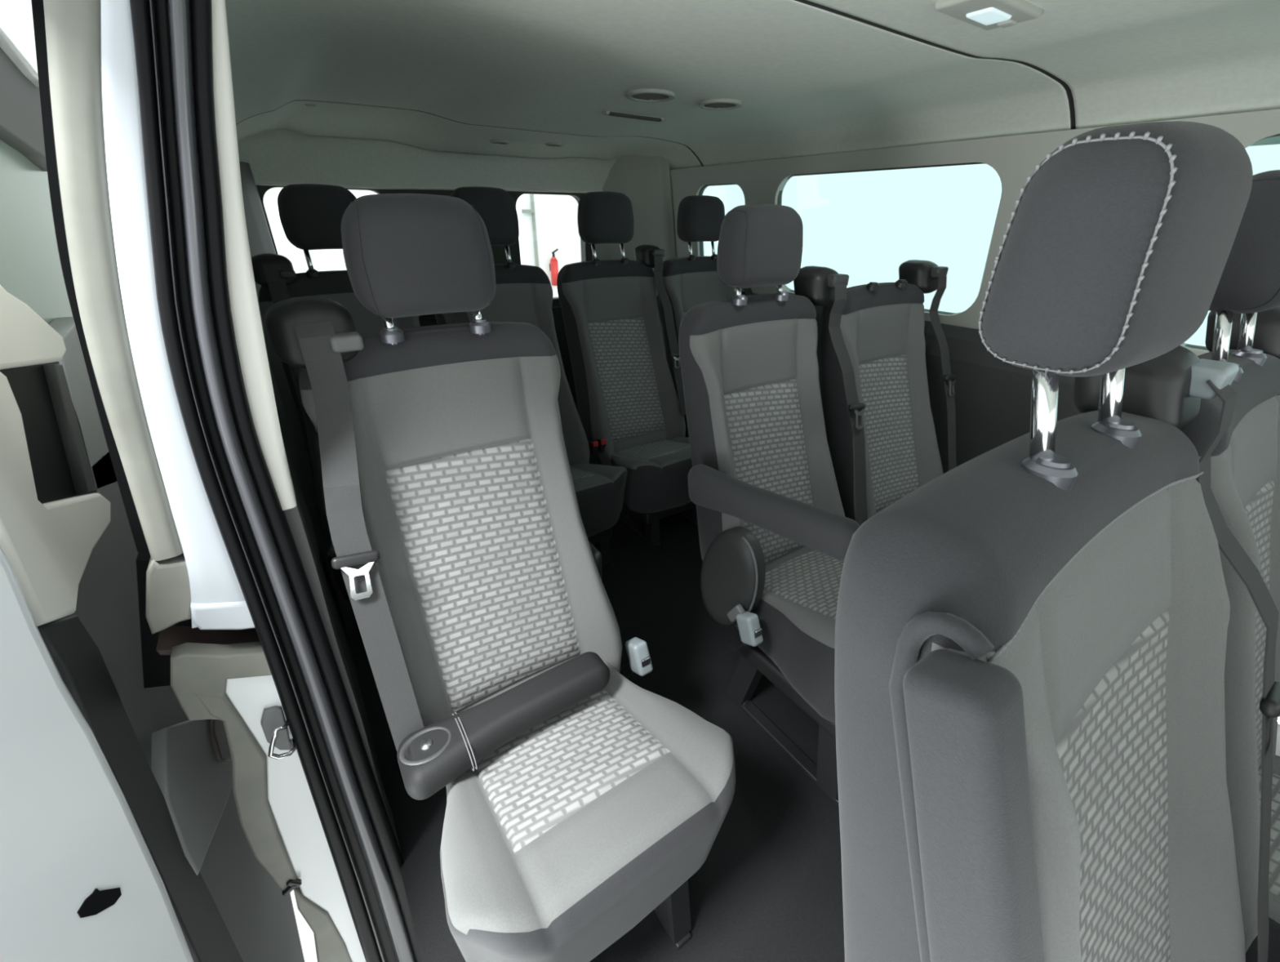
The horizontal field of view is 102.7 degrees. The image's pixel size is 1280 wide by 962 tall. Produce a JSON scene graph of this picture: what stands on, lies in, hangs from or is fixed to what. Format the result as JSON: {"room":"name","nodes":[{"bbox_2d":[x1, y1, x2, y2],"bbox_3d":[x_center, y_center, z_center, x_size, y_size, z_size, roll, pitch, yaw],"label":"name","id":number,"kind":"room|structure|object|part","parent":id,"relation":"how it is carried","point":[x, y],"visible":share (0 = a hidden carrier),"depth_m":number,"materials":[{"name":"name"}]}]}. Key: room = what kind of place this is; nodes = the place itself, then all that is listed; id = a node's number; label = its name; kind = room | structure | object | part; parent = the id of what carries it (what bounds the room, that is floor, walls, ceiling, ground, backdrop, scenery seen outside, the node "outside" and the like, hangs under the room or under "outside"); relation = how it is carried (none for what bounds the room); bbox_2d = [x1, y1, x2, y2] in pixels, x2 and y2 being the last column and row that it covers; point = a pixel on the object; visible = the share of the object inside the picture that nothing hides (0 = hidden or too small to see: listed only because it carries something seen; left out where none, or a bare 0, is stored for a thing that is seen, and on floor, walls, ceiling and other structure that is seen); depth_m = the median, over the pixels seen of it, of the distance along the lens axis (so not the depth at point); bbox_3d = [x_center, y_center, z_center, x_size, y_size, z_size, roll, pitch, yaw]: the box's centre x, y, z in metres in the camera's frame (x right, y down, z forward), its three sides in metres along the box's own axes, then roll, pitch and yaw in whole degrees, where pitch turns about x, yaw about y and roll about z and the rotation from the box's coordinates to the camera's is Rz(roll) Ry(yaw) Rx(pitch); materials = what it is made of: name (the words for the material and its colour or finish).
{"room":"vehicle interior","nodes":[
{"label":"vehicle interior","id":0,"kind":"room"},
{"bbox_2d":[267,357,385,791],"bbox_3d":[-0.994,-0.219,1.383,0.110,1.260,1.800,-17,32,-30],"label":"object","id":1,"kind":"structure","parent":0,"point":[298,474],"depth_m":1.37,"materials":[{"name":"grey"}]},
{"bbox_2d":[0,0,304,961],"bbox_3d":[-1.039,-0.047,1.056,0.149,2.154,1.909,-17,32,-30],"label":"sliding door","id":2,"kind":"structure","parent":1,"relation":"in","point":[122,838],"depth_m":0.61,"materials":[{"name":"white paint"}]},
{"bbox_3d":[-1.314,-1.029,1.036,0.058,0.396,0.874,-17,32,-30],"label":"rail","id":3,"kind":"part","parent":2,"relation":"part of","materials":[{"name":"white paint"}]},
{"bbox_3d":[-1.170,-0.725,0.933,0.036,0.267,0.689,-17,32,-30],"label":"trim","id":4,"kind":"part","parent":2,"relation":"part of","materials":[{"name":"grey plastic"}]},
{"bbox_3d":[-0.544,0.318,0.465,0.120,0.617,0.219,-4,28,-8],"label":"white frame","id":5,"kind":"part","parent":2,"relation":"part of","materials":[{"name":"white paint"}]},
{"bbox_3d":[-0.859,0.461,1.019,0.046,1.147,1.205,-17,32,-30],"label":"door panel","id":6,"kind":"part","parent":2,"relation":"part of","materials":[{"name":"grey plastic"}]},
{"bbox_2d":[31,0,401,961],"bbox_3d":[-0.528,0.427,0.838,0.316,1.923,0.140,-17,32,-30],"label":"trim","id":7,"kind":"structure","parent":1,"relation":"attached to","point":[200,639],"depth_m":0.54,"materials":[{"name":"white plastic"}]},
{"bbox_3d":[-0.411,-0.213,0.544,0.098,0.513,0.054,-17,32,-30],"label":"pillar cream trim","id":8,"kind":"part","parent":7,"relation":"part of","materials":[{"name":"white plastic"}]},
{"bbox_3d":[-0.477,0.643,0.984,0.068,1.406,0.090,-17,32,-30],"label":"grey trim","id":9,"kind":"part","parent":7,"relation":"part of","materials":[{"name":"grey plastic"}]},
{"bbox_2d":[129,0,422,961],"bbox_3d":[-0.458,0.405,0.796,0.215,1.833,0.044,-17,32,-30],"label":"weatherstrip","id":10,"kind":"object","parent":1,"relation":"attached to","point":[173,38],"visible":0.98,"depth_m":0.56,"materials":[{"name":"black rubber"}]},
{"bbox_2d":[260,705,296,759],"bbox_3d":[-0.501,0.355,0.714,0.036,0.088,0.040,-17,32,-30],"label":"plate","id":11,"kind":"object","parent":1,"relation":"attached to","point":[273,723],"visible":1,"depth_m":0.71,"materials":[{"name":"grey metal"}]},
{"bbox_3d":[-0.512,0.350,0.722,0.029,0.088,0.012,-17,32,-30],"label":"plate","id":12,"kind":"part","parent":11,"relation":"part of","materials":[{"name":"grey plastic"}]},
{"bbox_2d":[239,160,319,508],"bbox_3d":[-1.348,-0.498,1.948,0.125,1.230,0.300,-17,32,-30],"label":"trim","id":13,"kind":"structure","parent":1,"relation":"attached to","point":[260,238],"depth_m":1.83,"materials":[{"name":"grey plastic"}]},
{"bbox_2d":[281,878,302,895],"bbox_3d":[-0.568,0.656,0.832,0.027,0.027,0.012,-17,32,-30],"label":"clip","id":14,"kind":"object","parent":1,"relation":"attached to","point":[291,884],"visible":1,"depth_m":0.83,"materials":[{"name":"black plastic"}]},
{"bbox_2d":[256,185,453,326],"bbox_3d":[-1.127,-0.662,2.237,0.785,1.260,0.101,-17,32,-30],"label":"door","id":15,"kind":"structure","parent":1,"relation":"in","point":[428,319],"depth_m":2.09,"materials":[{"name":"grey plastic"}]},
{"bbox_3d":[-1.124,-0.401,2.363,0.745,0.640,0.020,-17,32,-30],"label":"trim","id":16,"kind":"part","parent":15,"relation":"part of","materials":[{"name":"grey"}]},
{"bbox_2d":[237,128,619,191],"bbox_3d":[-0.722,-1.316,2.135,1.680,0.188,0.087,-17,32,-30],"label":"trim","id":17,"kind":"structure","parent":1,"relation":"attached to","point":[277,155],"depth_m":2.00,"materials":[{"name":"grey plastic"}]},
{"bbox_2d":[254,181,604,192],"bbox_3d":[-0.805,-1.229,2.149,1.512,0.024,0.012,-17,32,-30],"label":"trim","id":18,"kind":"structure","parent":1,"relation":"attached to","point":[257,183],"depth_m":2.07,"materials":[{"name":"white"}]},
{"bbox_2d":[263,187,581,297],"bbox_3d":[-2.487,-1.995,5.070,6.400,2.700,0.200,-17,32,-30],"label":"window","id":19,"kind":"structure","parent":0,"point":[556,215],"depth_m":5.57,"materials":[{"name":"white"}]},
{"bbox_2d":[521,194,538,266],"bbox_3d":[-1.184,-2.285,5.716,0.148,2.060,0.073,-17,32,-30],"label":"conduit","id":20,"kind":"object","parent":19,"relation":"attached to","point":[531,211],"visible":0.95,"depth_m":5.51,"materials":[{"name":"grey metal"}]},
{"bbox_2d":[549,248,558,285],"bbox_3d":[-0.961,-2.417,5.798,0.098,0.390,0.132,-17,32,-30],"label":"fire extinguisher","id":21,"kind":"object","parent":19,"relation":"attached to","point":[553,268],"visible":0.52,"depth_m":5.77,"materials":[{"name":"red metal"}]},
{"bbox_3d":[-0.950,-2.555,5.732,0.078,0.083,0.036,-17,32,-30],"label":"valve handle","id":22,"kind":"part","parent":21,"relation":"part of","materials":[{"name":"black plastic"}]},
{"bbox_2d":[317,454,844,961],"bbox_3d":[0.238,0.479,1.496,1.800,0.060,3.600,-17,32,-30],"label":"floor","id":23,"kind":"structure","parent":0,"point":[768,887],"depth_m":1.04,"materials":[{"name":"black carpet"}]},
{"bbox_2d":[251,183,420,602],"bbox_3d":[-0.720,-0.176,1.428,0.439,1.147,0.607,-17,32,-30],"label":"passenger seat","id":24,"kind":"object","parent":23,"relation":"on","point":[311,215],"visible":0.28,"depth_m":1.36,"materials":[{"name":"grey fabric"}]},
{"bbox_3d":[-0.900,-0.597,1.393,0.012,0.088,0.036,-17,32,-30],"label":"headrest post","id":25,"kind":"part","parent":24,"relation":"part of","materials":[{"name":"silver metal"}]},
{"bbox_2d":[326,542,351,602],"bbox_3d":[-0.663,0.160,1.502,0.439,0.228,0.394,-17,32,-30],"label":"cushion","id":26,"kind":"object","parent":24,"relation":"on","point":[331,553],"depth_m":1.29,"materials":[{"name":"grey fabric"}]},
{"bbox_3d":[-0.790,-0.229,1.518,0.417,0.712,0.334,-17,32,-30],"label":"backrest","id":27,"kind":"part","parent":24,"relation":"part of","materials":[{"name":"grey fabric"}]},
{"bbox_2d":[264,193,735,961],"bbox_3d":[-0.154,0.210,0.741,0.433,1.103,0.603,-17,32,-30],"label":"passenger seat","id":28,"kind":"object","parent":23,"relation":"on","point":[471,571],"visible":0.91,"depth_m":0.70,"materials":[{"name":"grey fabric"}]},
{"bbox_3d":[-0.362,0.130,0.661,0.038,0.045,0.003,-9,8,-34],"label":"tongue plate","id":29,"kind":"part","parent":28,"relation":"part of","materials":[{"name":"silver metal"}]},
{"bbox_3d":[-0.341,-0.212,0.696,0.012,0.053,0.026,-17,32,-30],"label":"headrest post","id":30,"kind":"part","parent":28,"relation":"part of","materials":[{"name":"silver metal"}]},
{"bbox_3d":[-0.244,0.096,0.812,0.379,0.630,0.274,-17,32,-30],"label":"backrest","id":31,"kind":"part","parent":28,"relation":"part of","materials":[{"name":"grey fabric"}]},
{"bbox_3d":[-0.240,-0.242,0.758,0.012,0.053,0.026,-17,32,-30],"label":"headrest post","id":32,"kind":"part","parent":28,"relation":"part of","materials":[{"name":"silver metal"}]},
{"bbox_2d":[396,651,609,799],"bbox_3d":[-0.185,0.342,0.748,0.310,0.061,0.094,-17,32,-30],"label":"armrest","id":33,"kind":"object","parent":28,"relation":"on","point":[433,756],"visible":1,"depth_m":0.71,"materials":[{"name":"black plastic"}]},
{"bbox_2d":[407,738,432,760],"bbox_3d":[-0.285,0.353,0.683,0.048,0.008,0.048,-17,32,-30],"label":"cap","id":34,"kind":"object","parent":33,"relation":"on","point":[418,749],"depth_m":0.68,"materials":[{"name":"grey plastic"}]},
{"bbox_2d":[440,659,735,961],"bbox_3d":[-0.106,0.442,0.757,0.392,0.248,0.394,-17,32,-30],"label":"cushion","id":35,"kind":"object","parent":28,"relation":"on","point":[562,838],"depth_m":0.63,"materials":[{"name":"grey fabric"}]},
{"bbox_3d":[-0.021,0.704,0.977,0.030,0.012,0.340,-17,32,-30],"label":"floor rail","id":36,"kind":"part","parent":28,"relation":"part of","materials":[{"name":"black plastic"}]},
{"bbox_3d":[0.050,0.663,0.840,0.035,0.196,0.079,-17,32,-30],"label":"leg","id":37,"kind":"part","parent":28,"relation":"part of","materials":[{"name":"black plastic"}]},
{"bbox_2d":[435,186,627,566],"bbox_3d":[-0.352,-0.292,1.651,0.439,1.155,0.609,-17,32,-30],"label":"passenger seat","id":38,"kind":"object","parent":23,"relation":"on","point":[523,293],"visible":0.36,"depth_m":1.69,"materials":[{"name":"grey fabric"}]},
{"bbox_3d":[-0.431,-0.740,1.678,0.012,0.088,0.036,-17,32,-30],"label":"headrest post","id":39,"kind":"part","parent":38,"relation":"part of","materials":[{"name":"silver metal"}]},
{"bbox_3d":[-0.423,-0.341,1.742,0.417,0.712,0.334,-17,32,-30],"label":"backrest","id":40,"kind":"part","parent":38,"relation":"part of","materials":[{"name":"grey fabric"}]},
{"bbox_2d":[569,462,627,537],"bbox_3d":[-0.295,0.048,1.727,0.439,0.228,0.394,-17,32,-30],"label":"cushion","id":41,"kind":"object","parent":38,"relation":"on","point":[599,489],"depth_m":1.63,"materials":[{"name":"grey fabric"}]},
{"bbox_3d":[-0.303,0.156,1.794,0.300,0.045,0.300,-17,32,-30],"label":"seat frame","id":42,"kind":"part","parent":38,"relation":"part of","materials":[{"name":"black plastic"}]},
{"bbox_3d":[-0.209,0.224,1.902,0.030,0.012,0.340,-17,32,-30],"label":"floor rail","id":43,"kind":"part","parent":38,"relation":"part of","materials":[{"name":"black metal"}]},
{"bbox_3d":[-0.138,0.183,1.764,0.035,0.196,0.079,-17,32,-30],"label":"leg","id":44,"kind":"part","parent":38,"relation":"part of","materials":[{"name":"black metal"}]},
{"bbox_2d":[556,191,697,546],"bbox_3d":[0.014,-0.403,1.875,0.478,1.155,0.609,-17,32,-30],"label":"passenger seat","id":45,"kind":"object","parent":23,"relation":"on","point":[631,412],"visible":0.79,"depth_m":1.91,"materials":[{"name":"grey fabric"}]},
{"bbox_3d":[-0.164,-0.821,1.841,0.012,0.088,0.036,-17,32,-30],"label":"headrest post","id":46,"kind":"part","parent":45,"relation":"part of","materials":[{"name":"silver metal"}]},
{"bbox_3d":[-0.055,-0.453,1.966,0.417,0.712,0.334,-17,32,-30],"label":"backrest","id":47,"kind":"part","parent":45,"relation":"part of","materials":[{"name":"grey fabric"}]},
{"bbox_3d":[-0.064,-0.852,1.903,0.012,0.088,0.036,-17,32,-30],"label":"headrest post","id":48,"kind":"part","parent":45,"relation":"part of","materials":[{"name":"silver metal"}]},
{"bbox_3d":[-0.031,0.170,2.010,0.030,0.012,0.340,-17,32,-30],"label":"floor rail","id":49,"kind":"part","parent":45,"relation":"part of","materials":[{"name":"black plastic"}]},
{"bbox_2d":[598,436,692,513],"bbox_3d":[0.073,-0.064,1.951,0.439,0.228,0.394,-17,32,-30],"label":"cushion","id":50,"kind":"object","parent":45,"relation":"on","point":[658,468],"depth_m":1.79,"materials":[{"name":"grey fabric"}]},
{"bbox_3d":[0.040,0.129,1.873,0.035,0.196,0.079,-17,32,-30],"label":"leg","id":51,"kind":"part","parent":45,"relation":"part of","materials":[{"name":"black plastic"}]},
{"bbox_3d":[0.065,0.044,2.018,0.300,0.045,0.300,-17,32,-30],"label":"seat frame","id":52,"kind":"part","parent":45,"relation":"part of","materials":[{"name":"black plastic"}]},
{"bbox_3d":[0.145,-0.460,1.993,0.038,0.045,0.003,-9,8,-34],"label":"tongue plate","id":53,"kind":"part","parent":45,"relation":"part of","materials":[{"name":"silver metal"}]},
{"bbox_3d":[0.159,0.112,2.126,0.030,0.012,0.340,-17,32,-30],"label":"floor rail","id":54,"kind":"part","parent":45,"relation":"part of","materials":[{"name":"black plastic"}]},
{"bbox_3d":[0.230,0.071,1.988,0.035,0.196,0.079,-17,32,-30],"label":"leg","id":55,"kind":"part","parent":45,"relation":"part of","materials":[{"name":"black plastic"}]},
{"bbox_2d":[657,195,752,437],"bbox_3d":[0.392,-0.517,2.103,0.462,1.155,0.629,-17,32,-30],"label":"passenger seat","id":56,"kind":"object","parent":23,"relation":"on","point":[689,282],"visible":0.19,"depth_m":2.06,"materials":[{"name":"grey fabric"}]},
{"bbox_3d":[0.203,-0.933,2.065,0.012,0.088,0.036,-17,32,-30],"label":"headrest post","id":57,"kind":"part","parent":56,"relation":"part of","materials":[{"name":"silver metal"}]},
{"bbox_3d":[0.313,-0.565,2.191,0.417,0.712,0.334,-17,32,-30],"label":"backrest","id":58,"kind":"part","parent":56,"relation":"part of","materials":[{"name":"grey fabric"}]},
{"bbox_3d":[0.304,-0.964,2.127,0.012,0.088,0.036,-17,32,-30],"label":"headrest post","id":59,"kind":"part","parent":56,"relation":"part of","materials":[{"name":"silver metal"}]},
{"bbox_2d":[678,204,867,804],"bbox_3d":[0.383,0.047,1.069,0.496,1.103,0.603,-17,32,-30],"label":"passenger seat","id":60,"kind":"object","parent":23,"relation":"on","point":[775,534],"visible":0.87,"depth_m":1.06,"materials":[{"name":"grey fabric"}]},
{"bbox_3d":[0.196,0.270,1.046,0.014,0.051,0.040,-17,32,-30],"label":"recliner lever","id":61,"kind":"part","parent":60,"relation":"part of","materials":[{"name":"grey plastic"}]},
{"bbox_3d":[0.196,-0.375,1.024,0.012,0.053,0.026,-17,32,-30],"label":"headrest post","id":62,"kind":"part","parent":60,"relation":"part of","materials":[{"name":"silver metal"}]},
{"bbox_3d":[0.260,0.463,1.230,0.035,0.198,0.089,-17,32,-30],"label":"leg","id":63,"kind":"part","parent":60,"relation":"part of","materials":[{"name":"black plastic"}]},
{"bbox_3d":[0.293,-0.068,1.139,0.379,0.630,0.274,-17,32,-30],"label":"backrest","id":64,"kind":"part","parent":60,"relation":"part of","materials":[{"name":"grey fabric"}]},
{"bbox_3d":[0.215,0.052,0.905,0.052,0.127,0.380,-17,32,-30],"label":"armrest","id":65,"kind":"part","parent":60,"relation":"part of","materials":[{"name":"grey fabric"}]},
{"bbox_3d":[0.297,-0.406,1.085,0.012,0.053,0.026,-17,32,-30],"label":"headrest post","id":66,"kind":"part","parent":60,"relation":"part of","materials":[{"name":"silver metal"}]},
{"bbox_3d":[0.326,0.598,1.188,0.030,0.012,0.340,-17,32,-30],"label":"floor rail","id":67,"kind":"part","parent":60,"relation":"part of","materials":[{"name":"black plastic"}]},
{"bbox_3d":[0.423,0.393,1.155,0.300,0.045,0.300,-17,32,-30],"label":"seat frame","id":68,"kind":"part","parent":60,"relation":"part of","materials":[{"name":"black plastic"}]},
{"bbox_2d":[734,549,844,723],"bbox_3d":[0.431,0.278,1.085,0.392,0.248,0.394,-17,32,-30],"label":"cushion","id":69,"kind":"object","parent":60,"relation":"on","point":[792,597],"depth_m":1.03,"materials":[{"name":"grey fabric"}]},
{"bbox_3d":[0.398,0.558,1.051,0.035,0.196,0.079,-17,32,-30],"label":"leg","id":70,"kind":"part","parent":60,"relation":"part of","materials":[{"name":"black plastic"}]},
{"bbox_3d":[0.498,-0.140,1.163,0.038,0.045,0.003,-9,8,-34],"label":"tongue plate","id":71,"kind":"part","parent":60,"relation":"part of","materials":[{"name":"silver metal"}]},
{"bbox_2d":[820,259,956,521],"bbox_3d":[0.759,-0.014,1.327,0.437,0.982,0.618,-17,32,-30],"label":"passenger seat","id":72,"kind":"object","parent":23,"relation":"on","point":[882,325],"visible":0.34,"depth_m":1.35,"materials":[{"name":"grey fabric"}]},
{"bbox_3d":[0.845,-0.251,1.385,0.038,0.045,0.003,-9,8,-34],"label":"tongue plate","id":73,"kind":"part","parent":72,"relation":"part of","materials":[{"name":"silver metal"}]},
{"bbox_2d":[834,120,1279,961],"bbox_3d":[0.447,0.392,0.373,0.498,1.130,0.603,-17,32,-30],"label":"passenger seat","id":74,"kind":"object","parent":23,"relation":"on","point":[1031,637],"visible":1,"depth_m":0.32,"materials":[{"name":"grey fabric"}]},
{"bbox_3d":[0.193,0.284,0.282,0.040,0.384,0.177,-17,32,-30],"label":"armrest","id":75,"kind":"part","parent":74,"relation":"part of","materials":[{"name":"grey fabric"}]},
{"bbox_3d":[0.376,0.297,0.435,0.428,0.630,0.323,-17,32,-30],"label":"backrest","id":76,"kind":"part","parent":74,"relation":"part of","materials":[{"name":"grey fabric"}]},
{"bbox_3d":[0.262,-0.038,0.333,0.014,0.092,0.038,-17,32,-30],"label":"headrest post","id":77,"kind":"part","parent":74,"relation":"part of","materials":[{"name":"silver metal"}]},
{"bbox_3d":[0.363,-0.069,0.394,0.014,0.092,0.038,-17,32,-30],"label":"headrest post","id":78,"kind":"part","parent":74,"relation":"part of","materials":[{"name":"silver metal"}]},
{"bbox_3d":[0.575,0.224,0.460,0.038,0.045,0.003,-9,8,-34],"label":"tongue plate","id":79,"kind":"part","parent":74,"relation":"part of","materials":[{"name":"silver metal"}]},
{"bbox_2d":[1181,169,1279,961],"bbox_3d":[0.846,0.271,0.616,0.492,1.130,0.603,-17,32,-30],"label":"passenger seat","id":80,"kind":"object","parent":23,"relation":"on","point":[1243,324],"visible":0.31,"depth_m":0.55,"materials":[{"name":"grey fabric"}]},
{"bbox_3d":[0.638,-0.153,0.562,0.012,0.091,0.037,-17,32,-30],"label":"headrest post","id":81,"kind":"part","parent":80,"relation":"part of","materials":[{"name":"silver metal"}]},
{"bbox_3d":[0.739,-0.183,0.624,0.012,0.091,0.037,-17,32,-30],"label":"headrest post","id":82,"kind":"part","parent":80,"relation":"part of","materials":[{"name":"silver metal"}]},
{"bbox_2d":[1245,754,1279,961],"bbox_3d":[0.876,0.520,0.628,0.392,0.248,0.394,-17,32,-30],"label":"cushion","id":83,"kind":"object","parent":80,"relation":"on","point":[1251,863],"depth_m":0.58,"materials":[{"name":"grey fabric"}]},
{"bbox_2d":[225,0,1279,169],"bbox_3d":[0.266,-0.651,0.865,1.823,0.249,3.415,-17,32,-30],"label":"ceiling","id":84,"kind":"structure","parent":0,"point":[809,77],"depth_m":1.01,"materials":[{"name":"grey fabric"}]},
{"bbox_2d":[305,103,315,106],"bbox_3d":[-0.956,-1.091,1.487,0.026,0.006,0.012,-17,32,-30],"label":"clip","id":85,"kind":"object","parent":84,"relation":"attached to","point":[306,104],"visible":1,"depth_m":1.48,"materials":[{"name":"grey plastic"}]},
{"bbox_2d":[490,139,509,144],"bbox_3d":[-0.552,-1.339,2.020,0.072,0.013,0.072,-17,32,-30],"label":"ceiling vent","id":86,"kind":"object","parent":84,"relation":"in","point":[496,141],"visible":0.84,"depth_m":2.00,"materials":[{"name":"grey plastic"}]},
{"bbox_2d":[545,142,563,146],"bbox_3d":[-0.350,-1.378,2.093,0.072,0.013,0.072,-17,32,-30],"label":"ceiling vent","id":87,"kind":"object","parent":84,"relation":"in","point":[553,144],"visible":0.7,"depth_m":2.08,"materials":[{"name":"grey plastic"}]},
{"bbox_2d":[601,111,663,121],"bbox_3d":[-0.018,-1.058,1.485,0.200,0.014,0.032,-17,32,-30],"label":"overhead slot","id":88,"kind":"object","parent":84,"relation":"attached to","point":[605,113],"visible":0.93,"depth_m":1.47,"materials":[{"name":"grey plastic"}]},
{"bbox_2d":[626,88,674,102],"bbox_3d":[0.025,-0.925,1.225,0.116,0.013,0.116,-17,32,-30],"label":"ceiling vent","id":89,"kind":"object","parent":84,"relation":"in","point":[638,95],"visible":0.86,"depth_m":1.22,"materials":[{"name":"grey plastic"}]},
{"bbox_2d":[698,98,742,110],"bbox_3d":[0.205,-0.968,1.313,0.110,0.013,0.110,-17,32,-30],"label":"ceiling vent","id":90,"kind":"object","parent":84,"relation":"in","point":[713,104],"visible":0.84,"depth_m":1.30,"materials":[{"name":"grey plastic"}]},
{"bbox_2d":[933,0,1042,30],"bbox_3d":[0.478,-0.645,0.701,0.150,0.018,0.075,-17,32,-30],"label":"recessed light","id":91,"kind":"object","parent":84,"relation":"in","point":[987,15],"visible":1,"depth_m":0.69,"materials":[{"name":"grey plastic"}]},
{"bbox_2d":[996,19,1017,27],"bbox_3d":[0.526,-0.656,0.732,0.020,0.008,0.020,-17,32,-30],"label":"switch","id":92,"kind":"object","parent":91,"relation":"attached to","point":[1008,23],"depth_m":0.73,"materials":[{"name":"grey plastic"}]},
{"bbox_2d":[669,108,1279,355],"bbox_3d":[0.971,-0.671,1.455,0.111,0.515,3.500,-17,32,-30],"label":"wall","id":93,"kind":"structure","parent":0,"point":[1015,157],"depth_m":1.47,"materials":[{"name":"grey plastic"}]},
{"bbox_2d":[490,191,592,416],"bbox_3d":[-0.487,-0.865,2.643,0.768,1.260,0.072,-17,32,-30],"label":"door","id":94,"kind":"structure","parent":93,"relation":"in","point":[500,256],"depth_m":2.63,"materials":[{"name":"grey plastic"}]},
{"bbox_3d":[-0.686,-1.052,2.359,0.228,0.450,0.026,-17,32,-30],"label":"pillar trim","id":95,"kind":"part","parent":94,"relation":"part of","materials":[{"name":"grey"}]},
{"bbox_3d":[-0.493,-0.869,2.651,0.768,1.260,0.050,-17,32,-30],"label":"panel","id":96,"kind":"part","parent":94,"relation":"part of","materials":[{"name":"grey"}]},
{"bbox_3d":[-0.476,-0.598,2.758,0.728,0.640,0.020,-17,32,-30],"label":"trim","id":97,"kind":"part","parent":94,"relation":"part of","materials":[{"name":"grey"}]},
{"bbox_2d":[592,154,675,355],"bbox_3d":[-0.029,-0.946,2.707,0.305,1.355,0.370,-17,32,-30],"label":"trim","id":98,"kind":"structure","parent":93,"relation":"attached to","point":[645,180],"depth_m":2.49,"materials":[{"name":"grey plastic"}]},
{"bbox_2d":[698,183,736,256],"bbox_3d":[0.370,-1.077,2.255,0.078,0.408,0.318,-17,32,-30],"label":"window","id":99,"kind":"structure","parent":93,"relation":"in","point":[701,243],"depth_m":2.26,"materials":[{"name":"grey"}]},
{"bbox_2d":[656,291,1080,473],"bbox_3d":[0.976,-0.121,1.748,0.085,0.790,3.500,-17,32,-30],"label":"trim","id":100,"kind":"structure","parent":93,"relation":"attached to","point":[993,395],"depth_m":1.54,"materials":[{"name":"grey plastic"}]},
{"bbox_2d":[777,162,985,314],"bbox_3d":[0.769,-0.814,1.727,0.079,0.414,0.803,-17,32,-30],"label":"window","id":101,"kind":"structure","parent":93,"relation":"in","point":[780,196],"depth_m":1.62,"materials":[{"name":"grey"}]},
{"bbox_2d":[1184,133,1279,350],"bbox_3d":[1.475,-0.340,0.804,0.081,0.423,0.933,-17,32,-30],"label":"window","id":102,"kind":"structure","parent":93,"relation":"in","point":[1277,135],"depth_m":1.18,"materials":[{"name":"grey"}]},
{"label":"outside","id":103,"kind":"structure","parent":0,"visible":0},
{"bbox_2d":[290,889,317,961],"bbox_3d":[-0.803,0.556,2.785,9.000,0.100,9.000,-17,32,-30],"label":"ground","id":104,"kind":"structure","parent":103,"point":[306,934],"depth_m":1.38,"materials":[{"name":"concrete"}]}
]}

